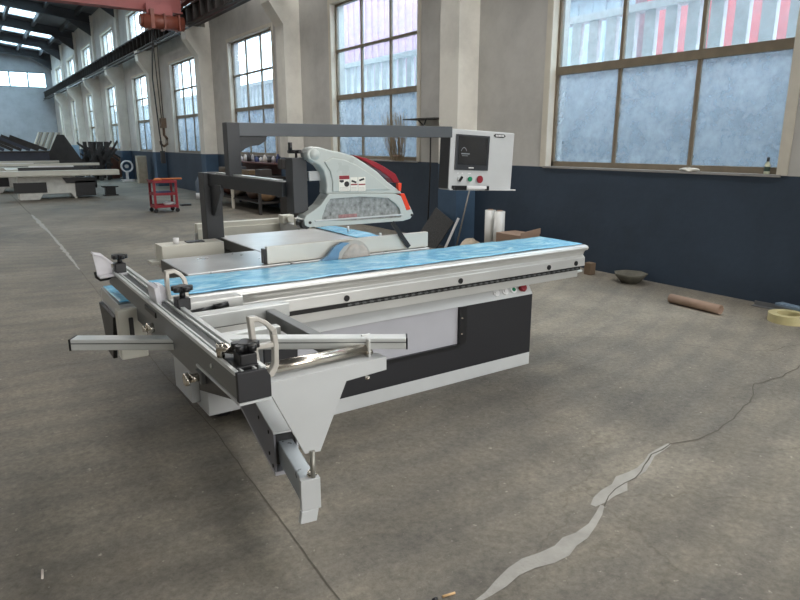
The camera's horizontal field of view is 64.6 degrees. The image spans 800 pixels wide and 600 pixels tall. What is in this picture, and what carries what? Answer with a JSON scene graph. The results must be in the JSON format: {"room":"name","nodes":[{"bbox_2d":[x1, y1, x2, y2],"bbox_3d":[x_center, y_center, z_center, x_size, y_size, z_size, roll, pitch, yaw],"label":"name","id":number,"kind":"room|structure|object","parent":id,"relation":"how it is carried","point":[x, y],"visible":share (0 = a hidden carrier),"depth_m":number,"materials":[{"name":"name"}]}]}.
{"room":"woodworking shop","nodes":[
{"label":"woodworking shop","id":0,"kind":"room"},
{"bbox_2d":[0,53,57,150],"bbox_3d":[-34.588,-13.957,44.141,19.260,9.570,0.300,-9,17,-33],"label":"wall","id":1,"kind":"structure","parent":0,"point":[24,113],"depth_m":48.04,"materials":[{"name":"paint"}]},
{"bbox_2d":[0,70,46,87],"bbox_3d":[-30.158,-16.338,46.570,7.380,1.130,0.070,-9,17,-33],"label":"window","id":2,"kind":"structure","parent":1,"relation":"in","point":[0,70],"depth_m":47.76,"materials":[{"name":"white glass"}]},
{"bbox_2d":[0,0,113,69],"bbox_3d":[-15.829,-10.834,16.449,19.260,2.363,67.100,-9,17,-33],"label":"ceiling","id":3,"kind":"structure","parent":0,"point":[57,20],"depth_m":36.34,"materials":[{"name":"grey metal"}]},
{"bbox_2d":[0,175,799,599],"bbox_3d":[-15.829,-2.793,18.431,19.260,0.200,67.100,-9,17,-33],"label":"floor","id":4,"kind":"structure","parent":0,"point":[113,485],"depth_m":3.26,"materials":[{"name":"concrete"}]},
{"bbox_2d":[0,151,49,163],"bbox_3d":[-15.502,-4.964,24.038,4.000,1.330,0.900,-9,17,-33],"label":"rack","id":5,"kind":"object","parent":4,"relation":"on","point":[4,155],"visible":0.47,"depth_m":24.20,"materials":[{"name":"metal"}]},
{"bbox_2d":[0,160,58,192],"bbox_3d":[-13.819,-4.242,21.801,4.450,1.000,2.170,-9,17,-33],"label":"saw","id":6,"kind":"object","parent":4,"relation":"on","point":[8,182],"visible":0.2,"depth_m":21.45,"materials":[{"name":"white paint"}]},
{"bbox_2d":[41,569,43,578],"bbox_3d":[-1.366,1.047,2.418,0.009,0.009,0.055,-8,16,-28],"label":"cigarette butt","id":7,"kind":"object","parent":4,"relation":"on","point":[42,570],"visible":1,"depth_m":2.41,"materials":[{"name":"white paper"}]},
{"bbox_2d":[32,215,79,268],"bbox_3d":[-6.359,-1.192,11.505,0.165,0.001,7.900,-9,17,-33],"label":"floor line","id":8,"kind":"object","parent":4,"relation":"on","point":[38,221],"depth_m":10.78,"materials":[{"name":"paint"}]},
{"bbox_2d":[0,163,119,199],"bbox_3d":[-11.065,-3.590,19.157,4.450,1.000,2.170,-9,17,-33],"label":"saw","id":9,"kind":"object","parent":4,"relation":"on","point":[31,183],"visible":1,"depth_m":18.84,"materials":[{"name":"white paint"}]},
{"bbox_2d":[49,135,84,176],"bbox_3d":[-14.363,-6.028,26.999,1.400,1.980,0.700,-9,17,-33],"label":"cover","id":10,"kind":"object","parent":4,"relation":"on","point":[61,150],"visible":0.54,"depth_m":26.72,"materials":[{"name":"metal"}]},
{"bbox_2d":[72,145,79,156],"bbox_3d":[-14.442,-6.082,28.114,0.400,1.550,0.600,-9,17,-33],"label":"box","id":11,"kind":"object","parent":4,"relation":"on","point":[76,147],"visible":0.21,"depth_m":27.79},
{"bbox_2d":[77,142,89,176],"bbox_3d":[-14.478,-6.476,29.401,0.844,1.700,0.136,-9,17,-33],"label":"frame","id":12,"kind":"object","parent":4,"relation":"on","point":[84,158],"visible":0.45,"depth_m":29.23,"materials":[{"name":"metal"}]},
{"bbox_2d":[83,142,103,175],"bbox_3d":[-13.940,-6.332,28.817,0.844,1.700,0.136,-9,17,-33],"label":"frame","id":13,"kind":"object","parent":4,"relation":"on","point":[88,142],"visible":0.26,"depth_m":28.62,"materials":[{"name":"metal"}]},
{"bbox_2d":[83,142,104,179],"bbox_3d":[-13.546,-6.165,28.137,0.844,1.700,0.136,-9,17,-33],"label":"frame","id":14,"kind":"object","parent":4,"relation":"on","point":[92,152],"visible":0.88,"depth_m":28.02,"materials":[{"name":"metal"}]},
{"bbox_2d":[84,145,105,169],"bbox_3d":[-13.757,-6.269,28.561,0.844,1.700,0.136,-9,17,-33],"label":"frame","id":15,"kind":"object","parent":4,"relation":"on","point":[89,145],"visible":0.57,"depth_m":28.49,"materials":[{"name":"metal"}]},
{"bbox_2d":[88,142,103,178],"bbox_3d":[-13.990,-6.463,29.347,0.844,1.700,0.136,-9,17,-33],"label":"frame","id":16,"kind":"object","parent":4,"relation":"on","point":[94,143],"visible":0.33,"depth_m":29.18,"materials":[{"name":"metal"}]},
{"bbox_2d":[94,142,112,179],"bbox_3d":[-13.376,-6.239,28.437,0.844,1.700,0.136,-9,17,-33],"label":"frame","id":17,"kind":"object","parent":4,"relation":"on","point":[100,160],"visible":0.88,"depth_m":28.39,"materials":[{"name":"metal"}]},
{"bbox_2d":[100,140,111,177],"bbox_3d":[-14.139,-6.747,30.367,0.844,1.764,0.136,-9,17,-33],"label":"frame","id":18,"kind":"object","parent":4,"relation":"on","point":[110,142],"visible":0.26,"depth_m":30.31,"materials":[{"name":"metal"}]},
{"bbox_2d":[100,142,118,179],"bbox_3d":[-13.194,-6.315,28.745,0.844,1.700,0.136,-9,17,-33],"label":"frame","id":19,"kind":"object","parent":4,"relation":"on","point":[106,163],"visible":0.9,"depth_m":28.67,"materials":[{"name":"metal"}]},
{"bbox_2d":[101,185,118,195],"bbox_3d":[-9.283,-3.507,20.280,0.460,0.300,0.300,-9,17,-33],"label":"stool","id":20,"kind":"object","parent":4,"relation":"on","point":[110,190],"visible":1,"depth_m":20.20,"materials":[{"name":"plastic"}]},
{"bbox_2d":[100,140,120,178],"bbox_3d":[-13.396,-6.497,29.355,0.844,1.763,0.136,-9,17,-33],"label":"frame","id":21,"kind":"object","parent":4,"relation":"on","point":[116,142],"visible":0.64,"depth_m":29.28,"materials":[{"name":"metal"}]},
{"bbox_2d":[109,147,119,178],"bbox_3d":[-13.606,-6.516,30.085,0.350,1.450,0.400,-9,17,-33],"label":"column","id":22,"kind":"structure","parent":4,"relation":"on","point":[114,161],"depth_m":29.96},
{"bbox_2d":[118,158,121,176],"bbox_3d":[-14.185,-6.584,31.406,0.550,0.950,0.600,-9,17,-33],"label":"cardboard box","id":23,"kind":"object","parent":4,"relation":"on","point":[119,161],"visible":0.07,"depth_m":31.29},
{"bbox_2d":[120,160,134,181],"bbox_3d":[-11.998,-5.676,27.806,0.520,0.910,0.400,-9,17,-33],"label":"pedestal fan","id":24,"kind":"object","parent":4,"relation":"on","point":[127,179],"visible":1,"depth_m":27.71,"materials":[{"name":"white plastic"}]},
{"bbox_2d":[135,156,147,182],"bbox_3d":[-10.867,-5.499,26.648,0.360,1.120,0.400,-9,17,-33],"label":"stack","id":25,"kind":"object","parent":4,"relation":"on","point":[141,161],"visible":0.93,"depth_m":26.50,"materials":[{"name":"wood"}]},
{"bbox_2d":[146,179,179,212],"bbox_3d":[-5.727,-2.525,15.291,0.622,0.782,0.500,-9,17,-33],"label":"trolley","id":26,"kind":"object","parent":4,"relation":"on","point":[155,205],"visible":0.97,"depth_m":15.17,"materials":[{"name":"metal"}]},
{"bbox_2d":[148,180,176,182],"bbox_3d":[-5.718,-2.855,15.215,0.560,0.060,0.500,-9,17,-33],"label":"tray","id":27,"kind":"object","parent":26,"relation":"on","point":[149,181],"depth_m":15.03,"materials":[{"name":"red paint"}]},
{"bbox_2d":[156,190,170,192],"bbox_3d":[-5.718,-2.598,15.279,0.300,0.070,0.300,-9,17,-33],"label":"tool case","id":28,"kind":"object","parent":26,"relation":"on","point":[162,191],"visible":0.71,"depth_m":15.18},
{"bbox_2d":[149,191,177,195],"bbox_3d":[-5.718,-2.574,15.285,0.560,0.060,0.500,-9,17,-33],"label":"tray","id":29,"kind":"object","parent":26,"relation":"on","point":[153,193],"depth_m":15.11,"materials":[{"name":"red paint"}]},
{"bbox_2d":[150,203,178,207],"bbox_3d":[-5.718,-2.292,15.354,0.560,0.060,0.500,-9,17,-33],"label":"tray","id":30,"kind":"object","parent":26,"relation":"on","point":[155,205],"depth_m":15.18,"materials":[{"name":"red paint"}]},
{"bbox_2d":[153,178,181,180],"bbox_3d":[-5.611,-2.904,15.268,0.658,0.098,0.147,-9,17,-33],"label":"tool","id":31,"kind":"object","parent":26,"relation":"on","point":[154,179],"visible":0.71,"depth_m":15.21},
{"bbox_2d":[163,201,175,204],"bbox_3d":[-5.611,-2.350,15.412,0.298,0.100,0.214,-9,17,-33],"label":"cloth","id":32,"kind":"object","parent":26,"relation":"on","point":[170,202],"visible":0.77,"depth_m":15.35,"materials":[{"name":"fabric"}]},
{"bbox_2d":[6,190,339,599],"bbox_3d":[-6.563,-1.216,11.606,0.336,0.001,27.500,-9,17,-33],"label":"joint","id":33,"kind":"object","parent":4,"relation":"on","point":[6,190],"depth_m":3.02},
{"bbox_2d":[195,177,199,198],"bbox_3d":[-6.056,-3.386,19.081,0.220,0.640,0.217,-9,17,-33],"label":"bottle","id":34,"kind":"object","parent":4,"relation":"on","point":[197,180],"visible":0.43,"depth_m":19.01,"materials":[{"name":"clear plastic"}]},
{"bbox_2d":[217,160,285,214],"bbox_3d":[-3.825,-2.947,16.236,1.070,1.150,3.650,-9,17,-33],"label":"workbench","id":35,"kind":"object","parent":4,"relation":"on","point":[254,165],"visible":0.33,"depth_m":15.98,"materials":[{"name":"metal"}]},
{"bbox_2d":[219,167,224,172],"bbox_3d":[-4.638,-3.500,16.994,0.300,0.140,0.500,-9,17,-33],"label":"box","id":36,"kind":"object","parent":35,"relation":"on","point":[221,169],"visible":0.34,"depth_m":16.88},
{"bbox_2d":[224,188,230,193],"bbox_3d":[-4.633,-3.011,17.189,0.425,0.277,0.452,-1,14,-6],"label":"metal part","id":37,"kind":"object","parent":35,"relation":"on","point":[227,191],"visible":0.28,"depth_m":17.00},
{"bbox_2d":[230,190,245,195],"bbox_3d":[-4.238,-2.857,16.602,0.417,0.287,0.481,-9,17,-33],"label":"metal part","id":38,"kind":"object","parent":35,"relation":"on","point":[236,192],"visible":0.52,"depth_m":16.47,"materials":[{"name":"metal"}]},
{"bbox_2d":[242,169,254,174],"bbox_3d":[-3.684,-3.153,15.631,0.300,0.120,0.500,-9,17,-33],"label":"box","id":39,"kind":"object","parent":35,"relation":"on","point":[248,171],"visible":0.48,"depth_m":15.42,"materials":[{"name":"cardboard"}]},
{"bbox_2d":[223,193,279,203],"bbox_3d":[-3.875,-2.638,16.277,0.850,0.030,3.650,-9,17,-33],"label":"shelf","id":40,"kind":"object","parent":35,"relation":"attached to","point":[245,197],"depth_m":15.49,"materials":[{"name":"metal"}]},
{"bbox_2d":[247,192,257,198],"bbox_3d":[-3.592,-2.622,15.661,0.441,0.323,0.459,2,14,7],"label":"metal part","id":41,"kind":"object","parent":35,"relation":"on","point":[251,195],"visible":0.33,"depth_m":15.55,"materials":[{"name":"metal"}]},
{"bbox_2d":[241,160,280,173],"bbox_3d":[-3.647,-3.430,16.397,0.470,0.290,3.400,-9,17,-33],"label":"shelf","id":42,"kind":"object","parent":35,"relation":"attached to","point":[254,165],"depth_m":16.45,"materials":[{"name":"wood"}]},
{"bbox_2d":[255,169,271,175],"bbox_3d":[-3.234,-3.014,14.983,0.300,0.160,0.300,-9,17,-33],"label":"box","id":43,"kind":"object","parent":35,"relation":"on","point":[258,172],"visible":0.94,"depth_m":14.87,"materials":[{"name":"cardboard"}]},
{"bbox_2d":[261,194,275,200],"bbox_3d":[-3.175,-2.478,15.071,0.442,0.320,0.499,-9,17,-33],"label":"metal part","id":44,"kind":"object","parent":35,"relation":"on","point":[265,197],"visible":0.48,"depth_m":14.95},
{"bbox_2d":[277,159,298,216],"bbox_3d":[-2.458,-2.534,14.245,0.450,1.300,0.450,-9,17,-33],"label":"machine","id":45,"kind":"object","parent":4,"relation":"on","point":[281,162],"visible":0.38,"depth_m":14.18,"materials":[{"name":"metal"}]},
{"bbox_2d":[68,122,588,523],"bbox_3d":[-0.118,-0.267,4.117,3.180,1.753,4.823,-1,14,-6],"label":"saw","id":46,"kind":"object","parent":4,"relation":"on","point":[290,323],"visible":1,"depth_m":3.96,"materials":[{"name":"grey paint"}]},
{"bbox_2d":[420,208,453,247],"bbox_3d":[0.544,-1.096,10.044,0.651,0.722,0.196,13,19,43],"label":"board","id":47,"kind":"object","parent":4,"relation":"on","point":[438,224],"visible":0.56,"depth_m":10.01,"materials":[{"name":"wood"}]},
{"bbox_2d":[442,592,455,597],"bbox_3d":[0.178,1.073,2.306,0.051,0.009,0.009,-6,15,-22],"label":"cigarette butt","id":48,"kind":"object","parent":4,"relation":"on","point":[451,593],"visible":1,"depth_m":2.30},
{"bbox_2d":[444,218,459,247],"bbox_3d":[0.790,-1.011,9.739,0.245,0.514,0.035,4,14,14],"label":"stick","id":49,"kind":"object","parent":4,"relation":"on","point":[457,220],"visible":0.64,"depth_m":9.71,"materials":[{"name":"plastic"}]},
{"bbox_2d":[456,190,469,245],"bbox_3d":[0.973,-1.358,9.457,0.299,1.315,0.024,3,14,12],"label":"rod","id":50,"kind":"object","parent":4,"relation":"on","point":[469,190],"visible":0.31,"depth_m":9.49,"materials":[{"name":"metal"}]},
{"bbox_2d":[460,238,479,244],"bbox_3d":[1.016,-0.757,9.352,0.411,0.326,0.283,-9,17,-33],"label":"sack","id":51,"kind":"object","parent":4,"relation":"on","point":[468,240],"visible":0.33,"depth_m":9.25,"materials":[{"name":"fabric"}]},
{"bbox_2d":[484,209,495,242],"bbox_3d":[1.299,-0.966,9.160,0.156,0.690,0.156,-9,17,-33],"label":"roll","id":52,"kind":"object","parent":4,"relation":"on","point":[489,214],"visible":0.65,"depth_m":9.07,"materials":[{"name":"white plastic"}]},
{"bbox_2d":[493,210,504,241],"bbox_3d":[1.406,-0.928,9.007,0.156,0.690,0.156,-9,17,-33],"label":"roll","id":53,"kind":"object","parent":4,"relation":"on","point":[499,215],"visible":0.46,"depth_m":8.91,"materials":[{"name":"paper"}]},
{"bbox_2d":[496,228,540,241],"bbox_3d":[1.609,-0.747,8.671,0.360,0.500,0.480,-9,17,-33],"label":"cardboard box","id":54,"kind":"object","parent":4,"relation":"on","point":[514,234],"visible":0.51,"depth_m":8.52,"materials":[{"name":"cardboard"}]},
{"bbox_2d":[476,505,603,599],"bbox_3d":[0.591,1.011,2.574,0.914,0.001,0.170,-9,17,-33],"label":"floor patch","id":55,"kind":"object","parent":4,"relation":"on","point":[566,545],"depth_m":2.52,"materials":[{"name":"concrete"}]},
{"bbox_2d":[584,262,595,274],"bbox_3d":[2.394,-0.399,7.987,0.100,0.150,0.100,-9,17,-33],"label":"cardboard box","id":56,"kind":"object","parent":4,"relation":"on","point":[589,267],"visible":0.92,"depth_m":7.95,"materials":[{"name":"cardboard"}]},
{"bbox_2d":[591,443,670,506],"bbox_3d":[1.179,0.863,3.173,0.844,0.001,0.192,-9,17,-33],"label":"floor patch","id":57,"kind":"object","parent":4,"relation":"on","point":[600,498],"depth_m":3.08,"materials":[{"name":"concrete"}]},
{"bbox_2d":[614,270,647,283],"bbox_3d":[2.742,-0.267,7.528,0.380,0.115,0.390,-9,17,-33],"label":"bowl","id":58,"kind":"object","parent":4,"relation":"on","point":[625,276],"visible":1,"depth_m":7.47,"materials":[{"name":"ceramic"}]},
{"bbox_2d":[548,336,798,350],"bbox_3d":[2.735,0.278,5.544,2.712,0.001,1.460,-9,17,-33],"label":"floor crack","id":59,"kind":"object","parent":4,"relation":"on","point":[612,336],"depth_m":5.18,"materials":[{"name":"concrete"}]},
{"bbox_2d":[668,294,723,314],"bbox_3d":[2.944,0.037,6.325,0.092,0.092,0.561,-8,16,-29],"label":"cardboard tube","id":60,"kind":"object","parent":4,"relation":"on","point":[672,298],"visible":1,"depth_m":6.27,"materials":[{"name":"cardboard"}]},
{"bbox_2d":[604,365,799,505],"bbox_3d":[2.538,0.590,4.280,4.294,0.001,0.590,-9,17,-33],"label":"crack","id":61,"kind":"object","parent":4,"relation":"on","point":[799,365],"depth_m":3.57,"materials":[{"name":"concrete"}]},
{"bbox_2d":[751,300,796,310],"bbox_3d":[3.770,0.084,6.241,0.063,0.046,0.561,-10,17,-35],"label":"steel angle","id":62,"kind":"object","parent":4,"relation":"on","point":[766,305],"visible":0.67,"depth_m":6.37,"materials":[{"name":"metal"}]},
{"bbox_2d":[767,309,799,325],"bbox_3d":[3.603,0.162,5.870,0.340,0.075,0.340,-9,17,-33],"label":"tape roll","id":63,"kind":"object","parent":4,"relation":"on","point":[786,317],"visible":1,"depth_m":5.81,"materials":[{"name":"plastic"}]},
{"bbox_2d":[775,302,799,310],"bbox_3d":[3.791,0.090,5.934,0.100,0.026,0.534,-5,15,-21],"label":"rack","id":64,"kind":"object","parent":4,"relation":"on","point":[782,304],"visible":1,"depth_m":6.05,"materials":[{"name":"plastic"}]},
{"bbox_3d":[-15.978,-6.101,28.653,1.450,1.330,0.800,-9,17,-33],"label":"pallet","id":65,"kind":"object","parent":4,"relation":"on","visible":0},
{"bbox_2d":[34,132,39,143],"bbox_3d":[-16.203,-7.089,28.190,0.080,0.756,0.496,4,14,14],"label":"metal slat","id":66,"kind":"object","parent":65,"relation":"on","point":[38,133],"visible":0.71,"depth_m":28.21,"materials":[{"name":"paint"}]},
{"bbox_2d":[37,132,42,144],"bbox_3d":[-16.108,-7.105,28.253,0.080,0.756,0.496,4,14,14],"label":"metal slat","id":67,"kind":"object","parent":65,"relation":"on","point":[41,133],"visible":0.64,"depth_m":28.27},
{"bbox_2d":[39,132,45,149],"bbox_3d":[-16.012,-7.120,28.316,0.080,0.756,0.496,4,14,14],"label":"metal slat","id":68,"kind":"object","parent":65,"relation":"on","point":[44,133],"visible":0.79,"depth_m":28.32,"materials":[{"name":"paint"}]},
{"bbox_2d":[42,132,48,146],"bbox_3d":[-15.917,-7.136,28.378,0.080,0.756,0.496,4,14,14],"label":"metal slat","id":69,"kind":"object","parent":65,"relation":"on","point":[47,133],"visible":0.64,"depth_m":28.37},
{"bbox_2d":[44,132,51,147],"bbox_3d":[-15.822,-7.151,28.441,0.080,0.756,0.496,4,14,14],"label":"metal slat","id":70,"kind":"object","parent":65,"relation":"on","point":[50,133],"visible":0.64,"depth_m":28.43,"materials":[{"name":"paint"}]},
{"bbox_2d":[47,132,53,149],"bbox_3d":[-15.727,-7.167,28.504,0.080,0.756,0.496,4,14,14],"label":"metal slat","id":71,"kind":"object","parent":65,"relation":"on","point":[52,135],"visible":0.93,"depth_m":28.48,"materials":[{"name":"metal"}]},
{"bbox_2d":[50,132,56,148],"bbox_3d":[-15.632,-7.182,28.566,0.080,0.756,0.496,4,14,14],"label":"metal slat","id":72,"kind":"object","parent":65,"relation":"on","point":[55,134],"visible":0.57,"depth_m":28.56,"materials":[{"name":"paint"}]},
{"bbox_3d":[-16.080,-5.217,25.128,3.600,1.300,0.700,-9,17,-33],"label":"pallet","id":73,"kind":"object","parent":4,"relation":"on","visible":0},
{"bbox_2d":[0,143,12,150],"bbox_3d":[-16.004,-6.212,24.904,1.304,0.728,0.140,-8,16,-31],"label":"metal beam","id":74,"kind":"object","parent":73,"relation":"on","point":[1,145],"visible":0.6,"depth_m":25.11,"materials":[{"name":"metal"}]},
{"bbox_2d":[0,140,21,150],"bbox_3d":[-15.755,-6.243,25.070,1.303,0.708,0.140,-8,16,-31],"label":"metal beam","id":75,"kind":"object","parent":73,"relation":"on","point":[1,141],"visible":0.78,"depth_m":25.18,"materials":[{"name":"metal"}]},
{"bbox_2d":[0,137,29,150],"bbox_3d":[-15.507,-6.274,25.236,1.302,0.689,0.140,-8,16,-31],"label":"metal beam","id":76,"kind":"object","parent":73,"relation":"on","point":[1,138],"visible":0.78,"depth_m":25.26,"materials":[{"name":"metal"}]},
{"bbox_2d":[0,134,38,150],"bbox_3d":[-15.259,-6.304,25.402,1.300,0.670,0.140,-8,16,-31],"label":"metal beam","id":77,"kind":"object","parent":73,"relation":"on","point":[1,135],"visible":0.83,"depth_m":25.35,"materials":[{"name":"metal"}]},
{"bbox_2d":[9,135,46,150],"bbox_3d":[-15.011,-6.335,25.568,1.299,0.650,0.140,-8,16,-31],"label":"metal beam","id":78,"kind":"object","parent":73,"relation":"on","point":[10,136],"visible":0.86,"depth_m":25.52,"materials":[{"name":"metal"}]},
{"bbox_2d":[50,0,799,305],"bbox_3d":[-7.977,-8.002,22.637,0.320,8.300,66.500,-9,17,-33],"label":"wall","id":79,"kind":"structure","parent":0,"point":[738,237],"depth_m":8.78,"materials":[{"name":"paint"}]},
{"bbox_2d":[54,65,61,83],"bbox_3d":[-24.482,-16.096,45.526,0.190,1.300,3.260,-9,17,-33],"label":"window","id":80,"kind":"structure","parent":79,"relation":"in","point":[58,67],"depth_m":46.61,"materials":[{"name":"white glass"}]},
{"bbox_2d":[59,104,64,135],"bbox_3d":[-24.482,-12.732,46.355,0.190,3.170,3.260,-9,17,-33],"label":"window","id":81,"kind":"structure","parent":79,"relation":"in","point":[60,109],"depth_m":47.46,"materials":[{"name":"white glass"}]},
{"bbox_2d":[54,45,72,144],"bbox_3d":[-23.221,-13.204,43.529,0.760,8.100,0.450,-9,17,-33],"label":"trim","id":82,"kind":"structure","parent":79,"relation":"attached to","point":[61,98],"depth_m":43.43,"materials":[{"name":"paint"}]},
{"bbox_2d":[66,55,74,76],"bbox_3d":[-21.055,-14.888,40.626,0.190,1.300,3.260,-9,17,-33],"label":"window","id":83,"kind":"structure","parent":79,"relation":"in","point":[70,58],"depth_m":41.49,"materials":[{"name":"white glass"}]},
{"bbox_2d":[70,99,79,148],"bbox_3d":[-21.055,-11.524,41.455,0.190,3.170,3.260,-9,17,-33],"label":"window","id":84,"kind":"structure","parent":79,"relation":"in","point":[72,100],"depth_m":42.61,"materials":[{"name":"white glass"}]},
{"bbox_2d":[66,32,89,165],"bbox_3d":[-19.795,-11.996,38.629,0.760,8.100,0.450,-9,17,-33],"label":"trim","id":85,"kind":"structure","parent":79,"relation":"attached to","point":[75,93],"depth_m":38.57,"materials":[{"name":"paint"}]},
{"bbox_2d":[80,41,91,67],"bbox_3d":[-17.629,-13.680,35.726,0.190,1.300,3.260,-9,17,-33],"label":"window","id":86,"kind":"structure","parent":79,"relation":"in","point":[86,46],"depth_m":36.21,"materials":[{"name":"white glass"}]},
{"bbox_2d":[85,93,96,149],"bbox_3d":[-17.629,-10.316,36.555,0.190,3.170,3.260,-9,17,-33],"label":"window","id":87,"kind":"structure","parent":79,"relation":"in","point":[87,95],"depth_m":37.66,"materials":[{"name":"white glass"}]},
{"bbox_2d":[82,15,105,165],"bbox_3d":[-16.369,-10.788,33.728,0.760,8.100,0.450,-9,17,-33],"label":"trim","id":88,"kind":"structure","parent":79,"relation":"attached to","point":[92,85],"depth_m":33.64,"materials":[{"name":"paint"}]},
{"bbox_2d":[99,24,113,56],"bbox_3d":[-14.203,-12.472,30.825,0.190,1.300,3.260,-9,17,-33],"label":"window","id":89,"kind":"structure","parent":79,"relation":"in","point":[107,30],"depth_m":31.28,"materials":[{"name":"white metal"}]},
{"bbox_2d":[104,84,119,150],"bbox_3d":[-14.203,-9.107,31.655,0.190,3.170,3.260,-9,17,-33],"label":"window","id":90,"kind":"structure","parent":79,"relation":"in","point":[107,94],"depth_m":32.68,"materials":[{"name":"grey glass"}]},
{"bbox_2d":[104,9,133,178],"bbox_3d":[-12.943,-9.579,28.828,0.760,8.100,0.450,-9,17,-33],"label":"trim","id":91,"kind":"structure","parent":79,"relation":"attached to","point":[115,75],"depth_m":28.92,"materials":[{"name":"paint"}]},
{"bbox_2d":[124,11,144,40],"bbox_3d":[-10.777,-11.264,25.925,0.190,1.300,3.260,-9,17,-33],"label":"window","id":92,"kind":"structure","parent":79,"relation":"in","point":[128,14],"depth_m":27.03,"materials":[{"name":"white metal"}]},
{"bbox_2d":[131,72,152,151],"bbox_3d":[-10.777,-7.899,26.755,0.190,3.170,3.260,-9,17,-33],"label":"window","id":93,"kind":"structure","parent":79,"relation":"in","point":[134,78],"depth_m":27.74,"materials":[{"name":"grey metal"}]},
{"bbox_2d":[134,47,168,185],"bbox_3d":[-9.517,-8.371,23.928,0.760,8.100,0.450,-9,17,-33],"label":"trim","id":94,"kind":"structure","parent":79,"relation":"attached to","point":[143,59],"depth_m":24.10,"materials":[{"name":"paint"}]},
{"bbox_2d":[168,53,200,153],"bbox_3d":[-7.351,-6.691,21.854,0.190,3.170,3.260,-9,17,-33],"label":"window","id":95,"kind":"structure","parent":79,"relation":"in","point":[173,92],"depth_m":22.63,"materials":[{"name":"grey metal"}]},
{"bbox_2d":[181,21,218,171],"bbox_3d":[-6.091,-7.163,19.028,0.760,8.100,0.450,-9,17,-33],"label":"trim","id":96,"kind":"structure","parent":79,"relation":"attached to","point":[196,39],"depth_m":19.16,"materials":[{"name":"paint"}]},
{"bbox_2d":[226,22,277,156],"bbox_3d":[-3.925,-5.483,16.954,0.190,3.170,3.260,-9,17,-33],"label":"window","id":97,"kind":"structure","parent":79,"relation":"in","point":[266,28],"depth_m":17.15,"materials":[{"name":"brown metal"}]},
{"bbox_2d":[260,0,303,180],"bbox_3d":[-2.665,-5.955,14.128,0.760,8.100,0.450,-9,17,-33],"label":"column","id":98,"kind":"structure","parent":79,"relation":"attached to","point":[284,14],"depth_m":14.22,"materials":[{"name":"paint"}]},
{"bbox_2d":[327,0,420,162],"bbox_3d":[-0.499,-4.275,12.054,0.190,3.170,3.260,-9,17,-33],"label":"window","id":99,"kind":"structure","parent":79,"relation":"in","point":[333,6],"depth_m":12.50,"materials":[{"name":"brown metal"}]},
{"bbox_2d":[381,112,407,160],"bbox_3d":[-0.093,-2.942,11.351,0.310,0.876,0.719,-9,17,-33],"label":"bundle","id":100,"kind":"object","parent":99,"relation":"on","point":[396,154],"visible":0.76,"depth_m":11.35,"materials":[{"name":"brown wood"}]},
{"bbox_2d":[403,117,438,125],"bbox_3d":[0.433,-2.877,10.517,0.360,0.268,0.850,-9,17,-33],"label":"wall bracket","id":101,"kind":"object","parent":79,"relation":"attached to","point":[419,120],"visible":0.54,"depth_m":10.40,"materials":[{"name":"metal"}]},
{"bbox_2d":[423,119,430,219],"bbox_3d":[0.403,-1.976,10.481,0.054,1.991,0.354,-9,17,-33],"label":"cable","id":102,"kind":"object","parent":101,"relation":"hanging from","point":[425,119],"visible":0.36,"depth_m":10.33,"materials":[{"name":"black plastic"}]},
{"bbox_2d":[438,0,479,246],"bbox_3d":[0.761,-4.747,9.227,0.760,8.100,0.450,-9,17,-33],"label":"column","id":103,"kind":"structure","parent":79,"relation":"attached to","point":[460,19],"depth_m":9.53,"materials":[{"name":"paint"}]},
{"bbox_2d":[43,0,250,100],"bbox_3d":[-8.573,-9.094,21.951,0.400,0.710,66.500,-9,17,-33],"label":"girder","id":104,"kind":"object","parent":103,"relation":"on","point":[196,13],"visible":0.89,"depth_m":22.65,"materials":[{"name":"metal"}]},
{"bbox_2d":[37,0,194,162],"bbox_3d":[-13.450,-5.470,14.144,17.840,4.950,2.400,-9,17,-33],"label":"crane","id":105,"kind":"object","parent":104,"relation":"on","point":[159,14],"visible":0.99,"depth_m":17.64,"materials":[{"name":"red paint"}]},
{"bbox_2d":[540,0,799,176],"bbox_3d":[2.927,-3.067,7.154,0.190,3.170,3.260,-9,17,-33],"label":"window","id":106,"kind":"structure","parent":79,"relation":"in","point":[553,72],"depth_m":7.46,"materials":[{"name":"brown metal"}]},
{"bbox_2d":[679,167,699,171],"bbox_3d":[3.219,-1.442,7.020,0.096,0.056,0.252,-9,17,-33],"label":"rag","id":107,"kind":"object","parent":106,"relation":"on","point":[689,169],"visible":0.99,"depth_m":6.99,"materials":[{"name":"fabric"}]},
{"bbox_2d":[763,157,770,173],"bbox_3d":[3.690,-1.349,6.355,0.059,0.168,0.059,-9,17,-33],"label":"bottle","id":108,"kind":"object","parent":106,"relation":"on","point":[767,166],"visible":0.97,"depth_m":6.34,"materials":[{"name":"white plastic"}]},
{"label":"outside","id":109,"kind":"structure","parent":0,"visible":0},
{"bbox_3d":[12.263,-8.250,40.773,53.020,0.200,95.000,-9,17,-33],"label":"ground","id":110,"kind":"structure","parent":109,"visible":0},
{"bbox_2d":[344,0,416,92],"bbox_3d":[0.723,-7.586,21.789,5.600,7.600,7.400,-9,17,-33],"label":"building","id":111,"kind":"structure","parent":110,"relation":"on","point":[375,12],"depth_m":19.08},
{"bbox_2d":[115,0,799,166],"bbox_3d":[-9.004,-6.750,26.896,0.350,3.530,68.000,-9,17,-33],"label":"window panes","id":112,"kind":"structure","parent":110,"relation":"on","point":[743,98],"depth_m":8.69,"materials":[{"name":"glass"}]},
{"bbox_2d":[567,0,646,65],"bbox_3d":[5.096,-4.898,16.733,5.600,4.800,6.500,-9,17,-33],"label":"building","id":113,"kind":"structure","parent":110,"relation":"on","point":[578,7],"depth_m":13.28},
{"bbox_2d":[647,0,790,54],"bbox_3d":[8.642,-4.211,10.606,5.600,6.400,7.600,-9,17,-33],"label":"building","id":114,"kind":"structure","parent":110,"relation":"on","point":[785,4],"depth_m":10.60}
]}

